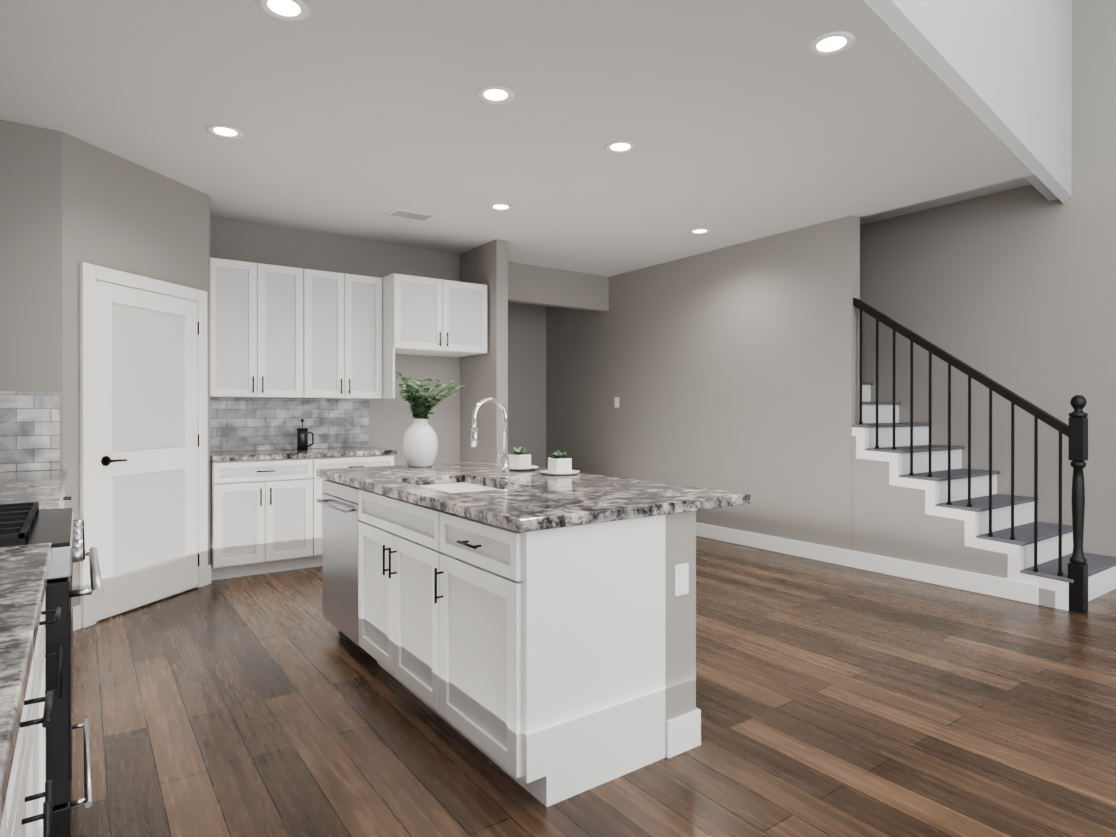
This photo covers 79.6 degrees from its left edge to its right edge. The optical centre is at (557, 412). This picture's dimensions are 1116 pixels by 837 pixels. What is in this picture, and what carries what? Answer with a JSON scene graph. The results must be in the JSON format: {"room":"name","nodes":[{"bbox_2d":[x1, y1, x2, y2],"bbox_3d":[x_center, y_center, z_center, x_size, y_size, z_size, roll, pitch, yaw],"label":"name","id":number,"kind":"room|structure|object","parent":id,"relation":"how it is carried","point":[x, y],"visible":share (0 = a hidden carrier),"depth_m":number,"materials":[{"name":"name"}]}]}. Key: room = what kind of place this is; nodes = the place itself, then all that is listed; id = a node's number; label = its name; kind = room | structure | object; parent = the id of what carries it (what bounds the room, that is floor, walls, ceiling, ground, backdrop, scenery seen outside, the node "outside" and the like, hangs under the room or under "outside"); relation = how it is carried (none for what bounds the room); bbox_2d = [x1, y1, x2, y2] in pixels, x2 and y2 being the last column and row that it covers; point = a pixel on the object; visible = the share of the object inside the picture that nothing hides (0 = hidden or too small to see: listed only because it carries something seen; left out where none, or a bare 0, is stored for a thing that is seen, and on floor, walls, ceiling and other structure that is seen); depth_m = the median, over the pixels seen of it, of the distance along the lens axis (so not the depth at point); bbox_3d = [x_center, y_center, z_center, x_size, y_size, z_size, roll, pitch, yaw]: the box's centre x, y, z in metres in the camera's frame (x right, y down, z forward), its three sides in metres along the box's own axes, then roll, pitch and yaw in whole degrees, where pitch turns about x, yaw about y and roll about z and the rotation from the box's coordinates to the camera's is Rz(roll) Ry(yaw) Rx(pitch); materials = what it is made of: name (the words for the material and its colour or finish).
{"room":"kitchen","nodes":[
{"label":"kitchen","id":0,"kind":"room"},
{"bbox_2d":[0,120,62,471],"bbox_3d":[-3.090,-0.169,3.658,0.620,2.840,0.120,0,0,-36],"label":"wall","id":1,"kind":"structure","parent":0,"point":[31,326],"depth_m":3.71,"materials":[{"name":"grey paint"}]},
{"bbox_2d":[62,132,209,621],"bbox_3d":[-2.736,-0.172,4.359,0.120,2.840,1.140,0,0,13],"label":"wall","id":2,"kind":"structure","parent":0,"point":[119,213],"depth_m":4.11,"materials":[{"name":"grey paint"}]},
{"bbox_2d":[73,565,210,630],"bbox_3d":[-2.670,1.181,4.348,0.014,0.135,1.140,0,0,13],"label":"baseboard","id":3,"kind":"structure","parent":2,"relation":"attached to","point":[77,617],"depth_m":3.87,"materials":[{"name":"white wood"}]},
{"bbox_2d":[79,262,207,627],"bbox_3d":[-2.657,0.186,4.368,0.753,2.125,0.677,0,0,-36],"label":"pantry door","id":4,"kind":"structure","parent":2,"relation":"in","point":[143,436],"depth_m":4.30,"materials":[{"name":"white wood"}]},
{"bbox_2d":[209,197,210,564],"bbox_3d":[-2.776,-0.174,5.141,0.115,2.840,0.550,0,0,-36],"label":"wall","id":5,"kind":"structure","parent":0,"point":[209,401],"depth_m":4.95,"materials":[{"name":"grey paint"}]},
{"bbox_2d":[210,217,608,465],"bbox_3d":[-1.838,-0.178,6.223,5.900,2.840,0.120,0,0,-36],"label":"wall","id":6,"kind":"structure","parent":0,"point":[390,421],"depth_m":6.40,"materials":[{"name":"grey paint"}]},
{"bbox_2d":[210,257,313,398],"bbox_3d":[-2.463,-0.660,5.478,0.779,1.070,0.340,0,0,-36],"label":"upper cabinet","id":7,"kind":"object","parent":6,"relation":"attached to","point":[276,331],"depth_m":5.34,"materials":[{"name":"white wood"}]},
{"bbox_2d":[210,398,368,450],"bbox_3d":[-2.318,0.093,5.801,1.393,0.436,0.010,0,0,-36],"label":"backsplash","id":8,"kind":"structure","parent":6,"relation":"attached to","point":[238,424],"depth_m":5.77,"materials":[{"name":"tile"}]},
{"bbox_2d":[314,270,381,398],"bbox_3d":[-1.949,-0.662,5.845,0.739,1.070,0.340,0,0,-36],"label":"upper cabinet","id":9,"kind":"object","parent":6,"relation":"attached to","point":[347,307],"depth_m":5.74,"materials":[{"name":"white wood"}]},
{"bbox_2d":[382,273,486,398],"bbox_3d":[-1.193,-0.663,6.216,0.918,1.070,0.635,0,0,-36],"label":"upper cabinet","id":10,"kind":"object","parent":6,"relation":"attached to","point":[424,316],"visible":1,"depth_m":5.93,"materials":[{"name":"white wood"}]},
{"bbox_2d":[460,239,507,462],"bbox_3d":[-0.728,-0.179,6.494,0.120,2.840,0.730,0,0,-36],"label":"wall","id":11,"kind":"structure","parent":0,"point":[483,376],"depth_m":6.28,"materials":[{"name":"grey paint"}]},
{"bbox_2d":[0,0,1034,276],"bbox_3d":[-1.098,-1.745,5.286,6.020,0.300,7.957,0,0,-36],"label":"ceiling","id":12,"kind":"structure","parent":0,"point":[740,120],"depth_m":3.58,"materials":[{"name":"grey paint"}]},
{"bbox_2d":[206,124,243,138],"bbox_3d":[-1.879,-1.586,3.781,0.190,0.006,0.190,0,0,-36],"label":"recessed light","id":13,"kind":"object","parent":12,"relation":"in","point":[224,131],"visible":1,"depth_m":3.78,"materials":[{"name":"white plastic"}]},
{"bbox_2d":[257,0,309,21],"bbox_3d":[-1.069,-1.582,2.614,0.190,0.006,0.190,0,0,-36],"label":"recessed light","id":14,"kind":"object","parent":12,"relation":"in","point":[291,10],"visible":1,"depth_m":2.63,"materials":[{"name":"white plastic"}]},
{"bbox_2d":[387,208,434,220],"bbox_3d":[-1.181,-1.589,5.385,0.340,0.010,0.180,0,0,-36],"label":"ceiling vent","id":15,"kind":"object","parent":12,"relation":"in","point":[410,214],"visible":0.98,"depth_m":5.37,"materials":[{"name":"white metal"}]},
{"bbox_2d":[477,85,514,103],"bbox_3d":[-0.310,-1.585,3.340,0.190,0.006,0.190,0,0,-36],"label":"recessed light","id":16,"kind":"object","parent":12,"relation":"in","point":[493,94],"visible":1,"depth_m":3.34,"materials":[{"name":"white plastic"}]},
{"bbox_2d":[489,203,512,210],"bbox_3d":[-0.442,-1.591,5.176,0.190,0.006,0.190,0,0,-36],"label":"recessed light","id":17,"kind":"object","parent":12,"relation":"in","point":[500,207],"visible":0.96,"depth_m":5.17,"materials":[{"name":"white plastic"}]},
{"bbox_2d":[605,140,635,153],"bbox_3d":[0.373,-1.587,4.001,0.190,0.006,0.190,0,0,-36],"label":"recessed light","id":18,"kind":"object","parent":12,"relation":"in","point":[620,147],"visible":1,"depth_m":4.00,"materials":[{"name":"white plastic"}]},
{"bbox_2d":[689,228,710,234],"bbox_3d":[1.245,-1.593,5.877,0.190,0.006,0.190,0,0,-36],"label":"recessed light","id":19,"kind":"object","parent":12,"relation":"in","point":[697,231],"visible":0.98,"depth_m":5.87,"materials":[{"name":"white plastic"}]},
{"bbox_2d":[808,31,855,56],"bbox_3d":[1.175,-1.583,2.878,0.190,0.006,0.190,0,0,-36],"label":"recessed light","id":20,"kind":"object","parent":12,"relation":"in","point":[831,43],"visible":1,"depth_m":2.87,"materials":[{"name":"white plastic"}]},
{"bbox_2d":[508,302,545,468],"bbox_3d":[-0.519,-0.186,8.763,3.200,2.840,0.120,0,0,-36],"label":"wall","id":21,"kind":"structure","parent":0,"point":[527,376],"depth_m":8.77,"materials":[{"name":"grey paint"}]},
{"bbox_2d":[71,536,1115,836],"bbox_3d":[0.365,1.304,2.628,11.500,0.100,14.000,0,0,-36],"label":"floor","id":22,"kind":"structure","parent":0,"point":[833,700],"depth_m":2.68,"materials":[{"name":"brown wood"}]},
{"bbox_2d":[4,738,23,836],"bbox_3d":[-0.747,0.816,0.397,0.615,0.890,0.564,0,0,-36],"label":"base cabinet","id":23,"kind":"object","parent":22,"relation":"on","point":[15,828],"depth_m":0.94,"materials":[{"name":"white wood"}]},
{"bbox_2d":[24,602,47,836],"bbox_3d":[-1.062,0.815,0.839,0.615,0.890,0.778,0,0,-36],"label":"base cabinet","id":24,"kind":"object","parent":22,"relation":"on","point":[26,787],"depth_m":1.26,"materials":[{"name":"white wood"}]},
{"bbox_2d":[0,543,51,836],"bbox_3d":[-1.050,0.350,0.832,0.628,0.040,1.667,0,0,-36],"label":"countertop","id":25,"kind":"structure","parent":24,"relation":"on","point":[24,569],"depth_m":1.02,"materials":[{"name":"grey stone"}]},
{"bbox_2d":[0,502,102,836],"bbox_3d":[-1.706,0.764,1.859,0.718,0.985,0.756,0,0,-36],"label":"range","id":26,"kind":"object","parent":22,"relation":"on","point":[61,530],"visible":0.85,"depth_m":1.72,"materials":[{"name":"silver metal"}]},
{"bbox_2d":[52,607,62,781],"bbox_3d":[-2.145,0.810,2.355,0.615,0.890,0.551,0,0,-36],"label":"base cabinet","id":27,"kind":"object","parent":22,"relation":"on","point":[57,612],"depth_m":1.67,"materials":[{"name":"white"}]},
{"bbox_2d":[0,470,66,509],"bbox_3d":[-2.507,0.343,2.871,0.628,0.040,1.813,0,0,-36],"label":"countertop","id":28,"kind":"structure","parent":27,"relation":"on","point":[45,487],"depth_m":2.90,"materials":[{"name":"grey stone"}]},
{"bbox_2d":[211,459,322,579],"bbox_3d":[-2.384,0.800,5.373,0.780,0.890,0.610,0,0,-36],"label":"base cabinet","id":29,"kind":"object","parent":22,"relation":"on","point":[266,511],"depth_m":5.11,"materials":[{"name":"white wood"}]},
{"bbox_2d":[211,447,396,462],"bbox_3d":[-2.124,0.334,5.548,1.412,0.040,0.623,0,0,-36],"label":"countertop","id":30,"kind":"structure","parent":29,"relation":"on","point":[314,453],"depth_m":5.33,"materials":[{"name":"grey stone"}]},
{"bbox_2d":[297,419,313,449],"bbox_3d":[-2.127,0.183,5.637,0.136,0.260,0.090,0,0,-36],"label":"press","id":31,"kind":"object","parent":30,"relation":"on","point":[302,438],"visible":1,"depth_m":5.59,"materials":[{"name":"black glass"}]},
{"bbox_2d":[323,455,393,479],"bbox_3d":[-1.870,0.799,5.739,0.738,0.890,0.610,0,0,-36],"label":"base cabinet","id":32,"kind":"object","parent":22,"relation":"on","point":[348,461],"depth_m":5.53,"materials":[{"name":"white wood"}]},
{"bbox_2d":[317,473,708,806],"bbox_3d":[-0.424,0.807,3.150,0.842,0.890,2.138,0,0,-36],"label":"kitchen island","id":33,"kind":"object","parent":22,"relation":"on","point":[533,632],"depth_m":2.35,"materials":[{"name":"white wood"}]},
{"bbox_2d":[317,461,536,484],"bbox_3d":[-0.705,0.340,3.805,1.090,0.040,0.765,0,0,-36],"label":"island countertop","id":34,"kind":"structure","parent":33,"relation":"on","point":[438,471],"depth_m":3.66,"materials":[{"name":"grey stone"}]},
{"bbox_2d":[394,372,464,466],"bbox_3d":[-0.800,0.038,4.018,0.450,0.561,0.426,0,0,-36],"label":"vase","id":35,"kind":"object","parent":34,"relation":"on","point":[420,444],"visible":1,"depth_m":3.93,"materials":[{"name":"white ceramic"}]},
{"bbox_2d":[361,469,620,500],"bbox_3d":[-0.288,0.342,3.221,1.090,0.040,0.670,0,0,-36],"label":"island countertop","id":36,"kind":"structure","parent":33,"relation":"on","point":[527,477],"depth_m":3.19,"materials":[{"name":"grey stone"}]},
{"bbox_2d":[409,477,508,492],"bbox_3d":[-0.459,0.453,3.099,0.418,0.206,0.678,0,0,-36],"label":"sink","id":37,"kind":"object","parent":36,"relation":"in","point":[449,486],"depth_m":3.32,"materials":[{"name":"white ceramic"}]},
{"bbox_2d":[471,397,510,478],"bbox_3d":[-0.338,0.123,3.272,0.217,0.396,0.099,0,0,-36],"label":"faucet","id":38,"kind":"object","parent":36,"relation":"on","point":[504,462],"visible":1,"depth_m":3.28,"materials":[{"name":"silver metal"}]},
{"bbox_2d":[508,447,537,470],"bbox_3d":[-0.216,0.256,3.782,0.210,0.126,0.210,0,0,-36],"label":"planter","id":39,"kind":"object","parent":36,"relation":"on","point":[519,461],"visible":0.94,"depth_m":3.75,"materials":[{"name":"white ceramic"}]},
{"bbox_2d":[540,450,579,475],"bbox_3d":[0.009,0.256,3.501,0.209,0.128,0.209,0,0,-36],"label":"planter","id":40,"kind":"object","parent":36,"relation":"on","point":[559,464],"visible":1,"depth_m":3.46,"materials":[{"name":"white ceramic"}]},
{"bbox_2d":[421,478,750,528],"bbox_3d":[0.117,0.344,2.653,1.090,0.040,0.725,0,0,-36],"label":"island countertop","id":41,"kind":"structure","parent":33,"relation":"on","point":[524,506],"depth_m":2.51,"materials":[{"name":"grey stone"}]},
{"bbox_2d":[852,298,1115,612],"bbox_3d":[2.963,0.157,5.480,1.046,2.176,2.512,0,0,-36],"label":"staircase","id":42,"kind":"structure","parent":22,"relation":"on","point":[917,496],"depth_m":4.91,"materials":[{"name":"white wood"}]},
{"bbox_2d":[546,215,859,549],"bbox_3d":[0.704,-1.563,7.838,0.120,5.600,5.900,0,0,-36],"label":"wall","id":43,"kind":"structure","parent":0,"point":[734,368],"depth_m":6.39,"materials":[{"name":"grey paint"}]},
{"bbox_2d":[614,397,618,407],"bbox_3d":[0.680,-0.123,7.764,0.010,0.120,0.080,0,0,-36],"label":"switch plate","id":44,"kind":"object","parent":43,"relation":"attached to","point":[616,401],"visible":1,"depth_m":7.76,"materials":[{"name":"white plastic"}]},
{"bbox_2d":[696,522,1037,604],"bbox_3d":[1.855,1.175,6.119,0.015,0.135,4.349,0,0,-36],"label":"baseboard","id":45,"kind":"structure","parent":43,"relation":"attached to","point":[1015,590],"depth_m":5.17,"materials":[{"name":"white wood"}]},
{"bbox_2d":[860,177,1030,224],"bbox_3d":[1.416,-1.863,7.744,0.928,0.100,6.880,0,0,-36],"label":"ceiling","id":46,"kind":"structure","parent":0,"point":[988,190],"depth_m":5.69,"materials":[{"name":"grey paint"}]},
{"bbox_2d":[865,0,1071,203],"bbox_3d":[0.156,-2.963,1.643,10.144,2.760,0.140,0,0,-43],"label":"wall","id":47,"kind":"structure","parent":0,"point":[1002,69],"depth_m":3.90,"materials":[{"name":"grey paint"}]},
{"bbox_2d":[860,0,1115,556],"bbox_3d":[3.913,-1.554,5.153,0.120,5.600,14.000,0,0,-36],"label":"wall","id":48,"kind":"structure","parent":0,"point":[1013,290],"depth_m":5.32,"materials":[{"name":"grey paint"}]},
{"bbox_3d":[-1.860,-1.533,-1.484,3.350,5.600,9.910,0,0,-36],"label":"wall","id":49,"kind":"structure","parent":0,"visible":0},
{"bbox_2d":[0,391,59,471],"bbox_3d":[-1.823,0.105,1.872,0.604,0.438,4.260,0,0,-36],"label":"backsplash","id":50,"kind":"structure","parent":49,"relation":"attached to","point":[29,430],"depth_m":3.70,"materials":[{"name":"tile"}]}
]}

